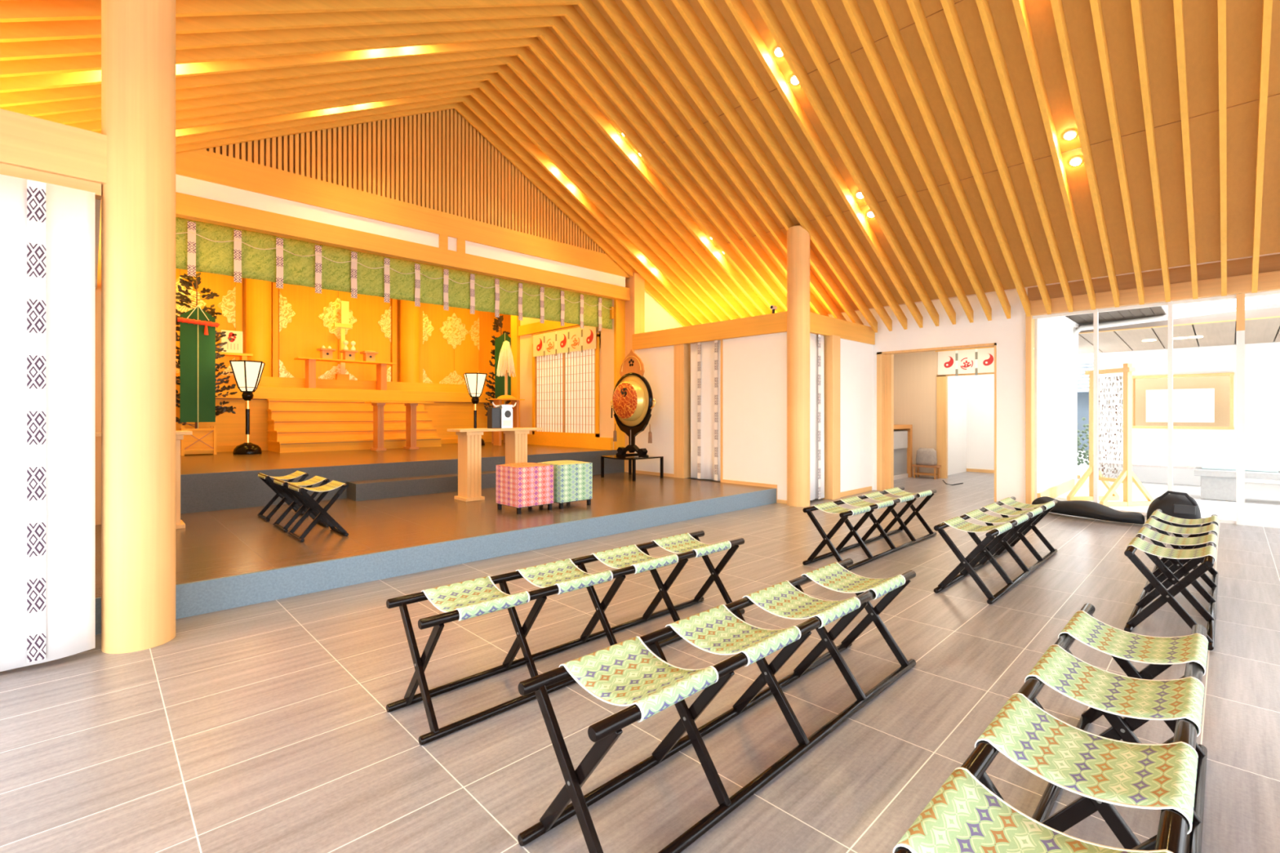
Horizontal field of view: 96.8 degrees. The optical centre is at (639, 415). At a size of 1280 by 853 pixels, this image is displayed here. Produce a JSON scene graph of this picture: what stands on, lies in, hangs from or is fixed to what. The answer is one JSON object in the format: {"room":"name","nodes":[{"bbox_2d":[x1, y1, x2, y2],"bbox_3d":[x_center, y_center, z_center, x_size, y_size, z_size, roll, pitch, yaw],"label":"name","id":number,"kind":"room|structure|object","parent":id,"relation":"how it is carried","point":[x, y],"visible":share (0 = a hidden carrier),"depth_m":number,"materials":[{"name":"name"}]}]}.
{"room":"house of worship","nodes":[
{"label":"house of worship","id":0,"kind":"room"},
{"bbox_2d":[95,199,100,288],"bbox_3d":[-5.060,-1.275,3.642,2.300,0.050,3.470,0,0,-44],"label":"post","id":1,"kind":"structure","parent":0,"point":[97,202],"depth_m":3.88,"materials":[{"name":"brown wood"}]},
{"bbox_2d":[175,373,494,452],"bbox_3d":[-6.169,-0.043,11.858,6.600,1.395,0.970,0,0,-44],"label":"floor","id":2,"kind":"structure","parent":0,"point":[452,407],"depth_m":11.47,"materials":[{"name":"brown wood"}]},
{"bbox_2d":[215,351,253,359],"bbox_3d":[-7.505,-0.825,10.297,0.770,0.600,0.320,0,0,-44],"label":"table","id":3,"kind":"object","parent":2,"relation":"on","point":[242,356],"visible":0.31,"depth_m":10.34,"materials":[{"name":"brown wood"}]},
{"bbox_2d":[219,329,242,353],"bbox_3d":[-7.420,-1.325,10.318,0.320,0.400,0.186,0,0,-44],"label":"printed box","id":4,"kind":"object","parent":3,"relation":"on","point":[233,338],"visible":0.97,"depth_m":10.26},
{"bbox_2d":[245,278,271,377],"bbox_3d":[-7.389,-1.895,11.020,0.410,2.310,0.410,0,0,-44],"label":"pillar","id":5,"kind":"structure","parent":2,"relation":"on","point":[258,292],"depth_m":10.87,"materials":[{"name":"brown wood"}]},
{"bbox_2d":[333,300,351,379],"bbox_3d":[-6.259,-1.570,11.958,0.330,1.660,0.120,0,0,-44],"label":"wand","id":6,"kind":"object","parent":2,"relation":"on","point":[344,305],"visible":0.96,"depth_m":11.94,"materials":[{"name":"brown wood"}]},
{"bbox_2d":[293,356,396,390],"bbox_3d":[-6.034,-0.825,11.718,1.860,0.600,0.340,0,0,-44],"label":"table","id":7,"kind":"object","parent":2,"relation":"on","point":[310,362],"visible":0.93,"depth_m":11.54,"materials":[{"name":"brown wood"}]},
{"bbox_2d":[316,347,336,359],"bbox_3d":[-6.307,-1.228,11.425,0.280,0.205,0.280,0,0,-44],"label":"stand","id":8,"kind":"object","parent":7,"relation":"on","point":[324,353],"visible":0.98,"depth_m":11.36,"materials":[{"name":"brown wood"}]},
{"bbox_2d":[339,349,358,359],"bbox_3d":[-6.005,-1.228,11.717,0.280,0.205,0.280,0,0,-44],"label":"stand","id":9,"kind":"object","parent":7,"relation":"on","point":[347,354],"visible":0.99,"depth_m":11.65,"materials":[{"name":"brown wood"}]},
{"bbox_2d":[400,299,419,382],"bbox_3d":[-5.282,-1.895,13.055,0.410,2.310,0.410,0,0,-44],"label":"pillar","id":10,"kind":"structure","parent":2,"relation":"on","point":[410,313],"depth_m":12.88,"materials":[{"name":"brown wood"}]},
{"bbox_2d":[242,277,511,439],"bbox_3d":[-6.152,-1.272,12.632,8.100,3.855,0.080,0,0,-44],"label":"wall","id":11,"kind":"structure","parent":0,"point":[486,318],"depth_m":14.65,"materials":[{"name":"brown wood"}]},
{"bbox_2d":[175,268,235,375],"bbox_3d":[-8.288,-1.770,10.395,1.480,2.060,0.090,0,0,-44],"label":"door","id":12,"kind":"structure","parent":11,"relation":"in","point":[224,286],"depth_m":10.71,"materials":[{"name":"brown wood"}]},
{"bbox_2d":[235,277,242,359],"bbox_3d":[-7.730,-1.895,10.941,0.100,2.310,0.120,0,0,-44],"label":"trim","id":13,"kind":"structure","parent":11,"relation":"attached to","point":[238,286],"depth_m":10.89,"materials":[{"name":"brown wood"}]},
{"bbox_2d":[271,281,278,377],"bbox_3d":[-7.299,-1.895,11.358,0.100,2.310,0.120,0,0,-44],"label":"trim","id":14,"kind":"structure","parent":11,"relation":"attached to","point":[274,290],"depth_m":11.30,"materials":[{"name":"brown wood"}]},
{"bbox_2d":[278,283,391,382],"bbox_3d":[-6.457,-1.770,12.163,2.190,2.060,0.090,0,0,-44],"label":"decorative wall panel","id":15,"kind":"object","parent":11,"relation":"in","point":[307,318],"depth_m":12.00,"materials":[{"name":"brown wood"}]},
{"bbox_2d":[391,298,396,382],"bbox_3d":[-5.623,-1.895,12.976,0.100,2.310,0.120,0,0,-44],"label":"trim","id":16,"kind":"structure","parent":11,"relation":"attached to","point":[393,302],"depth_m":12.93,"materials":[{"name":"brown wood"}]},
{"bbox_2d":[419,302,422,382],"bbox_3d":[-5.191,-1.895,13.393,0.100,2.310,0.120,0,0,-44],"label":"trim","id":17,"kind":"structure","parent":11,"relation":"attached to","point":[421,304],"depth_m":13.36,"materials":[{"name":"brown wood"}]},
{"bbox_2d":[422,302,479,384],"bbox_3d":[-4.623,-1.770,13.935,1.470,2.060,0.090,0,0,-44],"label":"decorative wall panel","id":18,"kind":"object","parent":11,"relation":"in","point":[451,337],"depth_m":13.88,"materials":[{"name":"brown wood"}]},
{"bbox_2d":[180,440,624,514],"bbox_3d":[-4.588,0.870,10.580,8.500,0.430,5.605,0,0,-44],"label":"floor","id":19,"kind":"structure","parent":0,"point":[222,481],"depth_m":7.87,"materials":[{"name":"wood"}]},
{"bbox_2d":[178,426,217,456],"bbox_3d":[-7.319,0.420,9.406,0.460,0.470,0.360,0,0,-44],"label":"stand","id":20,"kind":"object","parent":19,"relation":"on","point":[202,441],"visible":0.98,"depth_m":9.32,"materials":[{"name":"brown wood"}]},
{"bbox_2d":[175,272,237,428],"bbox_3d":[-7.329,-0.988,9.386,1.134,2.787,0.356,0,0,-44],"label":"leafy branch","id":21,"kind":"object","parent":20,"relation":"in","point":[197,337],"visible":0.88,"depth_m":9.34,"materials":[{"name":"green plant"}]},
{"bbox_2d":[229,360,265,454],"bbox_3d":[-6.622,-0.125,9.592,0.523,1.560,0.507,0,0,-44],"label":"lantern","id":22,"kind":"object","parent":19,"relation":"on","point":[247,374],"visible":1,"depth_m":9.49,"materials":[{"name":"paper"}]},
{"bbox_2d":[266,399,442,453],"bbox_3d":[-5.497,0.180,11.162,2.930,0.950,0.965,0,0,-44],"label":"stairs","id":23,"kind":"structure","parent":19,"relation":"on","point":[294,425],"depth_m":10.82,"materials":[{"name":"brown wood"}]},
{"bbox_2d":[364,400,434,450],"bbox_3d":[-4.584,0.200,10.865,1.180,0.910,0.340,0,0,-44],"label":"altar table","id":24,"kind":"object","parent":19,"relation":"on","point":[378,406],"visible":1,"depth_m":10.62,"materials":[{"name":"brown wood"}]},
{"bbox_2d":[463,373,487,445],"bbox_3d":[-3.589,-0.125,12.382,0.523,1.560,0.507,0,0,-44],"label":"lantern","id":25,"kind":"object","parent":19,"relation":"on","point":[475,382],"visible":0.84,"depth_m":12.29,"materials":[{"name":"paper"}]},
{"bbox_2d":[491,431,505,443],"bbox_3d":[-3.228,0.455,13.217,0.340,0.400,0.280,0,0,-44],"label":"stand","id":26,"kind":"object","parent":19,"relation":"on","point":[504,434],"visible":0.17,"depth_m":13.39,"materials":[{"name":"brown wood"}]},
{"bbox_2d":[483,315,511,415],"bbox_3d":[-3.211,-0.986,13.205,0.852,2.683,0.296,0,0,-44],"label":"leafy branch","id":27,"kind":"object","parent":26,"relation":"on","point":[499,388],"visible":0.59,"depth_m":13.05,"materials":[{"name":"green plant"}]},
{"bbox_2d":[487,398,524,445],"bbox_3d":[-2.930,0.150,12.463,0.720,1.010,0.340,0,0,-44],"label":"table","id":28,"kind":"object","parent":19,"relation":"on","point":[496,434],"visible":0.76,"depth_m":12.37,"materials":[{"name":"brown wood"}]},
{"bbox_2d":[496,340,515,399],"bbox_3d":[-2.937,-0.995,12.464,0.412,1.280,0.403,0,0,10],"label":"wand","id":29,"kind":"object","parent":28,"relation":"on","point":[505,363],"visible":0.98,"depth_m":12.36,"materials":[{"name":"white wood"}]},
{"bbox_2d":[511,315,519,427],"bbox_3d":[-2.836,-1.222,13.200,0.220,3.755,0.270,0,0,-44],"label":"wall post","id":30,"kind":"object","parent":19,"relation":"on","point":[515,322],"visible":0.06,"depth_m":13.08,"materials":[{"name":"brown wood"}]},
{"bbox_2d":[625,272,644,472],"bbox_3d":[-0.118,-0.797,10.868,0.270,3.765,0.320,0,0,-44],"label":"post","id":31,"kind":"object","parent":19,"relation":"on","point":[635,307],"visible":0.32,"depth_m":10.75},
{"bbox_2d":[346,470,496,501],"bbox_3d":[-2.696,0.978,8.261,2.800,0.215,0.360,0,0,-44],"label":"step","id":32,"kind":"structure","parent":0,"point":[357,491],"depth_m":7.64,"materials":[{"name":"tile"}]},
{"bbox_2d":[175,108,682,332],"bbox_3d":[-1.919,-2.975,9.170,9.580,3.350,0.141,0,0,-44],"label":"wall","id":33,"kind":"structure","parent":0,"point":[428,188],"depth_m":7.86,"materials":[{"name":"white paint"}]},
{"bbox_2d":[613,299,625,471],"bbox_3d":[-0.382,-1.008,10.793,0.244,4.185,0.059,0,0,-44],"label":"trim","id":34,"kind":"structure","parent":33,"relation":"attached to","point":[619,305],"depth_m":10.74,"materials":[{"name":"brown wood"}]},
{"bbox_2d":[520,282,613,449],"bbox_3d":[-1.599,-1.222,11.948,0.100,3.755,3.290,0,0,-44],"label":"wall","id":35,"kind":"structure","parent":0,"point":[606,335],"depth_m":11.02,"materials":[{"name":"paint"}]},
{"bbox_2d":[531,325,595,357],"bbox_3d":[-1.612,-1.520,11.803,0.020,0.540,2.280,0,0,-44],"label":"banner","id":36,"kind":"object","parent":35,"relation":"hanging from","point":[574,339],"visible":1,"depth_m":11.74,"materials":[{"name":"fabric"}]},
{"bbox_2d":[518,306,613,336],"bbox_3d":[-1.718,-1.930,12.007,0.110,0.220,3.540,0,0,-44],"label":"trim","id":37,"kind":"structure","parent":35,"relation":"attached to","point":[536,327],"depth_m":12.30,"materials":[{"name":"brown wood"}]},
{"bbox_2d":[527,434,613,449],"bbox_3d":[-1.728,0.542,12.010,0.120,0.225,3.520,0,0,-44],"label":"baseboard","id":38,"kind":"structure","parent":35,"relation":"attached to","point":[604,443],"depth_m":11.57,"materials":[{"name":"brown wood"}]},
{"bbox_2d":[532,333,599,437],"bbox_3d":[-1.583,-0.580,11.845,0.060,2.020,2.280,0,0,-44],"label":"screen","id":39,"kind":"object","parent":38,"relation":"on","point":[566,387],"visible":0.98,"depth_m":11.73,"materials":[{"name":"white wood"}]},
{"bbox_2d":[0,0,1279,333],"bbox_3d":[1.427,-3.049,3.992,12.700,3.292,12.160,0,0,-44],"label":"ceiling","id":40,"kind":"structure","parent":0,"point":[949,119],"depth_m":6.20,"materials":[{"name":"brown wood"}]},
{"bbox_2d":[0,471,1279,852],"bbox_3d":[3.075,1.360,5.611,17.180,0.120,12.200,0,0,-44],"label":"floor","id":41,"kind":"structure","parent":0,"point":[267,726],"depth_m":2.47,"materials":[{"name":"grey tile"}]},
{"bbox_2d":[101,0,175,653],"bbox_3d":[-2.864,-0.676,3.254,0.320,3.953,0.320,0,0,-44],"label":"round column","id":42,"kind":"structure","parent":41,"relation":"on","point":[138,37],"depth_m":3.13,"materials":[{"name":"wood"}]},
{"bbox_2d":[0,163,101,199],"bbox_3d":[-3.774,-1.232,2.368,2.220,0.065,0.090,0,0,-44],"label":"trim","id":43,"kind":"structure","parent":42,"relation":"attached to","point":[5,169],"depth_m":2.97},
{"bbox_2d":[0,173,95,671],"bbox_3d":[-3.692,0.043,2.336,2.096,2.485,0.064,0,0,-44],"label":"curtain","id":44,"kind":"object","parent":43,"relation":"hanging from","point":[47,231],"visible":1,"depth_m":2.91,"materials":[{"name":"fabric"}]},
{"bbox_2d":[95,471,776,635],"bbox_3d":[-2.037,1.192,6.899,8.015,0.215,3.445,0,0,-44],"label":"platform","id":45,"kind":"object","parent":41,"relation":"on","point":[225,559],"visible":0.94,"depth_m":5.32,"materials":[{"name":"wood"}]},
{"bbox_2d":[95,200,101,525],"bbox_3d":[-5.391,-0.797,5.776,0.270,3.765,0.320,0,0,-44],"label":"post","id":46,"kind":"object","parent":45,"relation":"on","point":[98,291],"visible":0.02,"depth_m":5.60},
{"bbox_2d":[95,430,192,529],"bbox_3d":[-4.842,0.620,5.194,1.150,0.930,0.360,0,0,-44],"label":"table","id":47,"kind":"object","parent":45,"relation":"on","point":[180,524],"visible":0.2,"depth_m":5.43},
{"bbox_2d":[257,471,308,521],"bbox_3d":[-3.805,0.850,6.056,0.390,0.470,0.440,0,0,-44],"label":"folding stool","id":48,"kind":"object","parent":45,"relation":"on","point":[279,492],"visible":0.92,"depth_m":6.02,"materials":[{"name":"black paint"}]},
{"bbox_2d":[272,475,329,532],"bbox_3d":[-3.298,0.850,5.531,0.390,0.470,0.440,0,0,-44],"label":"folding stool","id":49,"kind":"object","parent":45,"relation":"on","point":[316,479],"visible":0.9,"depth_m":5.50,"materials":[{"name":"black paint"}]},
{"bbox_2d":[287,480,348,542],"bbox_3d":[-2.902,0.850,5.121,0.390,0.470,0.440,0,0,-44],"label":"folding stool","id":50,"kind":"object","parent":45,"relation":"on","point":[313,505],"visible":1,"depth_m":5.09,"materials":[{"name":"black paint"}]},
{"bbox_2d":[447,427,542,502],"bbox_3d":[-1.912,0.630,7.579,1.220,0.910,0.360,0,0,-44],"label":"table","id":51,"kind":"object","parent":45,"relation":"on","point":[469,440],"visible":0.7,"depth_m":7.26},
{"bbox_2d":[487,407,500,428],"bbox_3d":[-1.949,0.037,7.578,0.125,0.275,0.130,0,0,-44],"label":"case","id":52,"kind":"object","parent":51,"relation":"on","point":[493,413],"visible":1,"depth_m":7.53,"materials":[{"name":"paint"}]},
{"bbox_2d":[492,401,516,428],"bbox_3d":[-1.829,-0.001,7.681,0.369,0.352,0.148,0,0,-44],"label":"stand","id":53,"kind":"object","parent":51,"relation":"on","point":[506,411],"visible":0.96,"depth_m":7.62,"materials":[{"name":"white"}]},
{"bbox_2d":[496,462,553,514],"bbox_3d":[-1.325,0.821,6.533,0.470,0.528,0.470,0,0,-44],"label":"stool","id":54,"kind":"object","parent":45,"relation":"on","point":[518,485],"visible":1,"depth_m":6.37,"materials":[{"name":"pink fabric"}]},
{"bbox_2d":[499,462,550,467],"bbox_3d":[-1.325,0.566,6.533,0.470,0.018,0.470,0,0,-44],"label":"cushion","id":55,"kind":"object","parent":54,"relation":"on","point":[517,464],"depth_m":6.42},
{"bbox_2d":[537,460,592,509],"bbox_3d":[-0.909,0.821,6.879,0.470,0.528,0.470,0,0,-44],"label":"stool","id":56,"kind":"object","parent":45,"relation":"on","point":[572,479],"visible":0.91,"depth_m":6.68,"materials":[{"name":"green fabric"}]},
{"bbox_2d":[540,460,589,465],"bbox_3d":[-0.909,0.566,6.879,0.470,0.018,0.470,0,0,-44],"label":"cushion","id":57,"kind":"object","parent":56,"relation":"on","point":[557,462],"depth_m":6.76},
{"bbox_2d":[600,454,663,481],"bbox_3d":[-0.139,0.899,9.875,0.700,0.372,0.840,0,0,-44],"label":"table","id":58,"kind":"object","parent":45,"relation":"on","point":[615,456],"visible":0.84,"depth_m":9.80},
{"bbox_2d":[609,349,655,457],"bbox_3d":[-0.147,-0.216,9.867,0.382,1.865,1.154,0,0,-44],"label":"drum","id":59,"kind":"object","parent":58,"relation":"on","point":[632,401],"visible":1,"depth_m":9.75,"materials":[{"name":"gold paint"}]},
{"bbox_2d":[674,343,690,478],"bbox_3d":[0.741,-0.072,9.870,0.200,2.315,0.230,0,0,-44],"label":"post","id":60,"kind":"object","parent":45,"relation":"on","point":[682,352],"visible":0.86,"depth_m":9.79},
{"bbox_2d":[386,530,744,746],"bbox_3d":[-0.215,1.049,3.101,2.140,0.501,0.389,0,0,-44],"label":"bench","id":61,"kind":"object","parent":41,"relation":"on","point":[468,599],"visible":0.97,"depth_m":2.81,"materials":[{"name":"black paint"}]},
{"bbox_2d":[517,558,915,852],"bbox_3d":[0.529,1.049,2.332,2.140,0.501,0.389,0,0,-44],"label":"bench","id":62,"kind":"object","parent":41,"relation":"on","point":[627,673],"visible":1,"depth_m":2.02,"materials":[{"name":"black paint"}]},
{"bbox_2d":[786,225,809,506],"bbox_3d":[2.286,-0.692,8.199,0.320,3.984,0.320,0,0,-44],"label":"round column","id":63,"kind":"structure","parent":41,"relation":"on","point":[797,237],"depth_m":8.06,"materials":[{"name":"wood"}]},
{"bbox_2d":[821,334,839,499],"bbox_3d":[2.969,0.035,8.866,0.250,2.530,0.210,0,0,-44],"label":"post","id":64,"kind":"object","parent":41,"relation":"on","point":[831,343],"visible":0.77,"depth_m":8.77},
{"bbox_2d":[802,486,936,569],"bbox_3d":[2.310,1.049,5.540,2.140,0.501,0.389,0,0,-44],"label":"bench","id":65,"kind":"object","parent":41,"relation":"on","point":[868,508],"visible":0.99,"depth_m":5.39,"materials":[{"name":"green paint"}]},
{"bbox_2d":[893,424,912,479],"bbox_3d":[4.615,0.750,11.380,2.350,1.100,0.740,0,0,-44],"label":"cabinet","id":66,"kind":"object","parent":41,"relation":"on","point":[903,433],"depth_m":11.71,"materials":[{"name":"brown laminate"}]},
{"bbox_2d":[911,464,941,479],"bbox_3d":[5.912,1.165,11.729,0.260,0.270,0.480,0,0,-44],"label":"stool","id":67,"kind":"object","parent":41,"relation":"on","point":[917,466],"visible":0.99,"depth_m":11.65,"materials":[{"name":"brown wood"}]},
{"bbox_2d":[915,448,937,465],"bbox_3d":[5.914,0.855,11.726,0.211,0.340,0.384,0,0,-44],"label":"wrapped bundle","id":68,"kind":"object","parent":67,"relation":"on","point":[924,456],"visible":1,"depth_m":11.64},
{"bbox_2d":[933,496,1057,604],"bbox_3d":[3.046,1.049,4.763,2.140,0.501,0.389,0,0,-44],"label":"bench","id":69,"kind":"object","parent":41,"relation":"on","point":[1007,535],"visible":1,"depth_m":4.49,"materials":[{"name":"black paint"}]},
{"bbox_2d":[1025,300,1035,504],"bbox_3d":[5.682,-0.175,8.274,0.210,2.950,0.070,0,0,-44],"label":"post","id":70,"kind":"object","parent":41,"relation":"on","point":[1029,322],"visible":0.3,"depth_m":8.21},
{"bbox_2d":[892,603,1208,852],"bbox_3d":[1.268,1.049,1.566,2.140,0.501,0.389,0,0,-44],"label":"bench","id":71,"kind":"object","parent":41,"relation":"on","point":[967,814],"visible":1,"depth_m":1.43,"materials":[{"name":"fabric"}]},
{"bbox_2d":[1031,496,1145,524],"bbox_3d":[5.616,1.188,7.219,0.420,0.212,1.255,0,0,-28],"label":"rock","id":72,"kind":"object","parent":41,"relation":"on","point":[1089,509],"visible":0.88,"depth_m":7.01,"materials":[{"name":"black stone"}]},
{"bbox_2d":[1124,509,1219,650],"bbox_3d":[3.793,1.049,4.004,2.140,0.501,0.389,0,0,-44],"label":"bench","id":73,"kind":"object","parent":41,"relation":"on","point":[1201,545],"visible":0.98,"depth_m":3.66,"materials":[{"name":"black paint"}]},
{"bbox_2d":[1146,490,1200,527],"bbox_3d":[6.132,1.072,6.534,0.450,0.434,0.457,0,0,-44],"label":"rock","id":74,"kind":"object","parent":41,"relation":"on","point":[1173,504],"visible":0.77,"depth_m":6.38,"materials":[{"name":"black stone"}]},
{"bbox_2d":[634,332,786,504],"bbox_3d":[1.081,0.025,9.510,0.152,2.550,3.300,0,0,-44],"label":"wall","id":75,"kind":"structure","parent":0,"point":[753,369],"depth_m":8.89,"materials":[{"name":"white paint"}]},
{"bbox_2d":[690,340,720,480],"bbox_3d":[1.092,-0.077,9.459,0.067,2.285,0.672,0,0,-44],"label":"curtain","id":76,"kind":"object","parent":75,"relation":"hanging from","point":[705,357],"visible":1,"depth_m":9.46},
{"bbox_2d":[631,311,786,350],"bbox_3d":[1.101,-1.365,9.426,0.140,0.290,3.450,0,0,-44],"label":"trim","id":77,"kind":"structure","parent":75,"relation":"attached to","point":[776,322],"depth_m":9.22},
{"bbox_2d":[809,333,824,500],"bbox_3d":[2.611,0.025,8.539,0.622,2.490,0.062,0,0,-44],"label":"curtain","id":78,"kind":"object","parent":75,"relation":"hanging from","point":[816,341],"visible":0.71,"depth_m":8.60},
{"bbox_2d":[840,337,873,497],"bbox_3d":[3.545,0.035,9.429,1.360,2.530,0.120,0,0,-44],"label":"wall","id":79,"kind":"structure","parent":0,"point":[856,358],"depth_m":9.42,"materials":[{"name":"white paint"}]},
{"bbox_2d":[809,311,875,344],"bbox_3d":[3.146,-1.365,9.043,2.430,0.290,0.140,0,0,-44],"label":"trim","id":80,"kind":"structure","parent":79,"relation":"attached to","point":[822,325],"depth_m":8.96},
{"bbox_2d":[893,351,937,477],"bbox_3d":[6.406,-0.150,11.678,0.120,2.900,3.900,0,0,-44],"label":"wall","id":81,"kind":"structure","parent":0,"point":[915,374],"depth_m":12.11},
{"bbox_2d":[936,372,994,478],"bbox_3d":[6.598,0.230,11.377,0.100,2.140,1.200,0,0,-44],"label":"door frame","id":82,"kind":"structure","parent":81,"relation":"in","point":[941,380],"depth_m":11.70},
{"bbox_2d":[828,288,1027,503],"bbox_3d":[3.601,-0.400,10.450,0.140,3.400,5.970,0,0,-44],"label":"wall","id":83,"kind":"structure","parent":0,"point":[1009,335],"depth_m":8.51,"materials":[{"name":"white paint"}]},
{"bbox_2d":[876,342,996,502],"bbox_3d":[4.793,0.107,9.245,0.220,2.385,1.800,0,0,-44],"label":"door frame","id":84,"kind":"structure","parent":83,"relation":"in","point":[885,360],"depth_m":9.77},
{"bbox_2d":[1027,253,1279,300],"bbox_3d":[7.846,-1.830,6.069,0.120,0.380,6.230,0,0,-44],"label":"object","id":85,"kind":"structure","parent":83,"relation":"attached to","point":[1271,263],"depth_m":7.15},
{"bbox_2d":[1029,271,1279,315],"bbox_3d":[7.806,-1.538,6.010,0.180,0.205,6.200,0,0,-44],"label":"beam","id":86,"kind":"structure","parent":83,"relation":"attached to","point":[1268,281],"depth_m":7.13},
{"bbox_2d":[1032,289,1279,528],"bbox_3d":[7.798,-0.068,6.058,0.075,2.735,6.080,0,0,-44],"label":"window","id":87,"kind":"structure","parent":83,"relation":"in","point":[1240,298],"depth_m":7.15,"materials":[{"name":"white plastic"}]},
{"bbox_2d":[947,373,994,475],"bbox_3d":[6.652,-0.150,10.818,4.700,2.900,2.280,0,0,-44],"label":"wall","id":88,"kind":"structure","parent":0,"point":[971,398],"depth_m":12.86,"materials":[{"name":"white paint"}]},
{"bbox_2d":[1035,316,1077,499],"bbox_3d":[6.913,-0.182,9.425,3.160,2.965,0.075,0,0,-44],"label":"wall","id":89,"kind":"structure","parent":0,"point":[1055,384],"depth_m":9.16,"materials":[{"name":"paint"}]},
{"bbox_2d":[1037,479,1075,497],"bbox_3d":[6.773,1.220,9.210,2.660,0.160,0.040,0,0,-44],"label":"baseboard","id":90,"kind":"structure","parent":89,"relation":"attached to","point":[1056,491],"depth_m":9.14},
{"bbox_2d":[1073,302,1257,376],"bbox_3d":[8.615,-1.208,9.476,0.090,1.015,2.268,0,0,-44],"label":"drain pipe","id":91,"kind":"object","parent":89,"relation":"attached to","point":[1254,305],"visible":0.94,"depth_m":9.55,"materials":[{"name":"white plastic"}]},
{"bbox_2d":[1057,315,1079,327],"bbox_3d":[6.180,-1.630,11.321,4.780,0.060,3.900,0,0,-44],"label":"ceiling","id":92,"kind":"structure","parent":0,"point":[1064,318],"depth_m":9.80,"materials":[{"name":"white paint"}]},
{"bbox_3d":[6.612,-1.480,11.112,3.050,0.240,1.200,0,0,-44],"label":"trim","id":93,"kind":"structure","parent":92,"relation":"attached to","visible":0},
{"bbox_2d":[935,346,994,376],"bbox_3d":[6.513,-1.060,11.336,0.020,0.540,1.160,0,0,-44],"label":"banner","id":94,"kind":"object","parent":93,"relation":"hanging from","point":[975,360],"visible":0.96,"depth_m":11.33,"materials":[{"name":"fabric"}]},
{"bbox_2d":[1065,306,1166,324],"bbox_3d":[8.167,-1.685,9.789,5.450,0.030,1.295,0,0,-44],"label":"ceiling","id":95,"kind":"structure","parent":0,"point":[1134,313],"depth_m":9.52,"materials":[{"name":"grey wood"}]},
{"bbox_2d":[1053,450,1279,524],"bbox_3d":[10.790,1.333,10.420,90.000,0.055,80.000,0,0,-44],"label":"ground","id":96,"kind":"structure","parent":0,"point":[1262,501],"depth_m":8.91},
{"bbox_2d":[1077,417,1088,465],"bbox_3d":[10.578,0.646,14.253,1.097,1.307,1.299,0,0,-44],"label":"clipped shrub","id":97,"kind":"object","parent":96,"relation":"on","point":[1086,455],"visible":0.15,"depth_m":13.89,"materials":[{"name":"green plant"}]},
{"bbox_2d":[1077,362,1099,450],"bbox_3d":[16.189,-0.310,23.003,4.750,3.220,7.000,0,0,-44],"label":"house","id":98,"kind":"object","parent":96,"relation":"on","point":[1082,395],"visible":0.02,"depth_m":20.68,"materials":[{"name":"grey tile"}]},
{"bbox_2d":[1066,363,1153,506],"bbox_3d":[6.956,0.280,8.425,0.840,2.040,0.700,0,0,-7],"label":"screen","id":99,"kind":"object","parent":96,"relation":"on","point":[1126,476],"visible":0.84,"depth_m":8.17,"materials":[{"name":"beige wood"}]},
{"bbox_2d":[1098,462,1201,485],"bbox_3d":[10.006,1.135,11.088,0.500,0.330,1.650,0,0,-44],"label":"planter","id":100,"kind":"object","parent":96,"relation":"on","point":[1145,473],"visible":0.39,"depth_m":10.86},
{"bbox_2d":[1075,293,1279,484],"bbox_3d":[13.040,-0.700,8.040,4.070,4.000,11.450,0,0,-44],"label":"building","id":101,"kind":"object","parent":96,"relation":"on","point":[1204,347],"visible":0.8,"depth_m":11.36,"materials":[{"name":"white paint"}]},
{"bbox_2d":[1142,335,1203,341],"bbox_3d":[9.919,-1.425,10.602,0.200,0.020,0.830,0,0,-44],"label":"lamp","id":102,"kind":"object","parent":101,"relation":"attached to","point":[1193,336],"depth_m":10.53,"materials":[{"name":"beige"}]},
{"bbox_2d":[1146,388,1214,422],"bbox_3d":[11.419,-0.200,12.036,0.050,0.700,1.050,0,0,-44],"label":"blind","id":103,"kind":"object","parent":101,"relation":"hanging from","point":[1189,405],"depth_m":11.97,"materials":[{"name":"paper"}]},
{"bbox_2d":[1194,466,1279,502],"bbox_3d":[9.369,1.070,8.437,0.600,0.460,1.620,0,0,-44],"label":"stone bench","id":104,"kind":"object","parent":96,"relation":"on","point":[1215,485],"visible":0.7,"depth_m":8.63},
{"bbox_2d":[1201,460,1235,471],"bbox_3d":[9.008,0.779,8.839,0.400,0.119,0.380,0,0,-44],"label":"bench cushion","id":105,"kind":"object","parent":104,"relation":"on","point":[1206,464],"visible":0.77,"depth_m":8.72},
{"bbox_2d":[1244,462,1279,472],"bbox_3d":[9.300,0.779,8.537,0.400,0.119,0.380,0,0,-44],"label":"bench cushion","id":106,"kind":"object","parent":104,"relation":"on","point":[1249,466],"visible":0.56,"depth_m":8.39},
{"bbox_3d":[-7.165,-1.223,8.067,0.100,3.755,5.440,0,0,-44],"label":"wall","id":107,"kind":"structure","parent":0,"visible":0},
{"bbox_2d":[175,217,612,331],"bbox_3d":[-2.900,-1.880,8.466,7.031,0.640,0.069,0,0,-44],"label":"valance","id":108,"kind":"object","parent":107,"relation":"hanging from","point":[200,246],"visible":0.92,"depth_m":7.69,"materials":[{"name":"fabric"}]},
{"bbox_3d":[-2.924,-0.400,-0.182,0.100,3.400,12.200,0,0,-44],"label":"wall","id":109,"kind":"structure","parent":0,"visible":0},
{"bbox_2d":[0,108,106,185],"bbox_3d":[-3.760,-1.397,2.375,2.250,0.265,0.140,0,0,-44],"label":"beam","id":110,"kind":"structure","parent":109,"relation":"attached to","point":[26,141],"depth_m":2.96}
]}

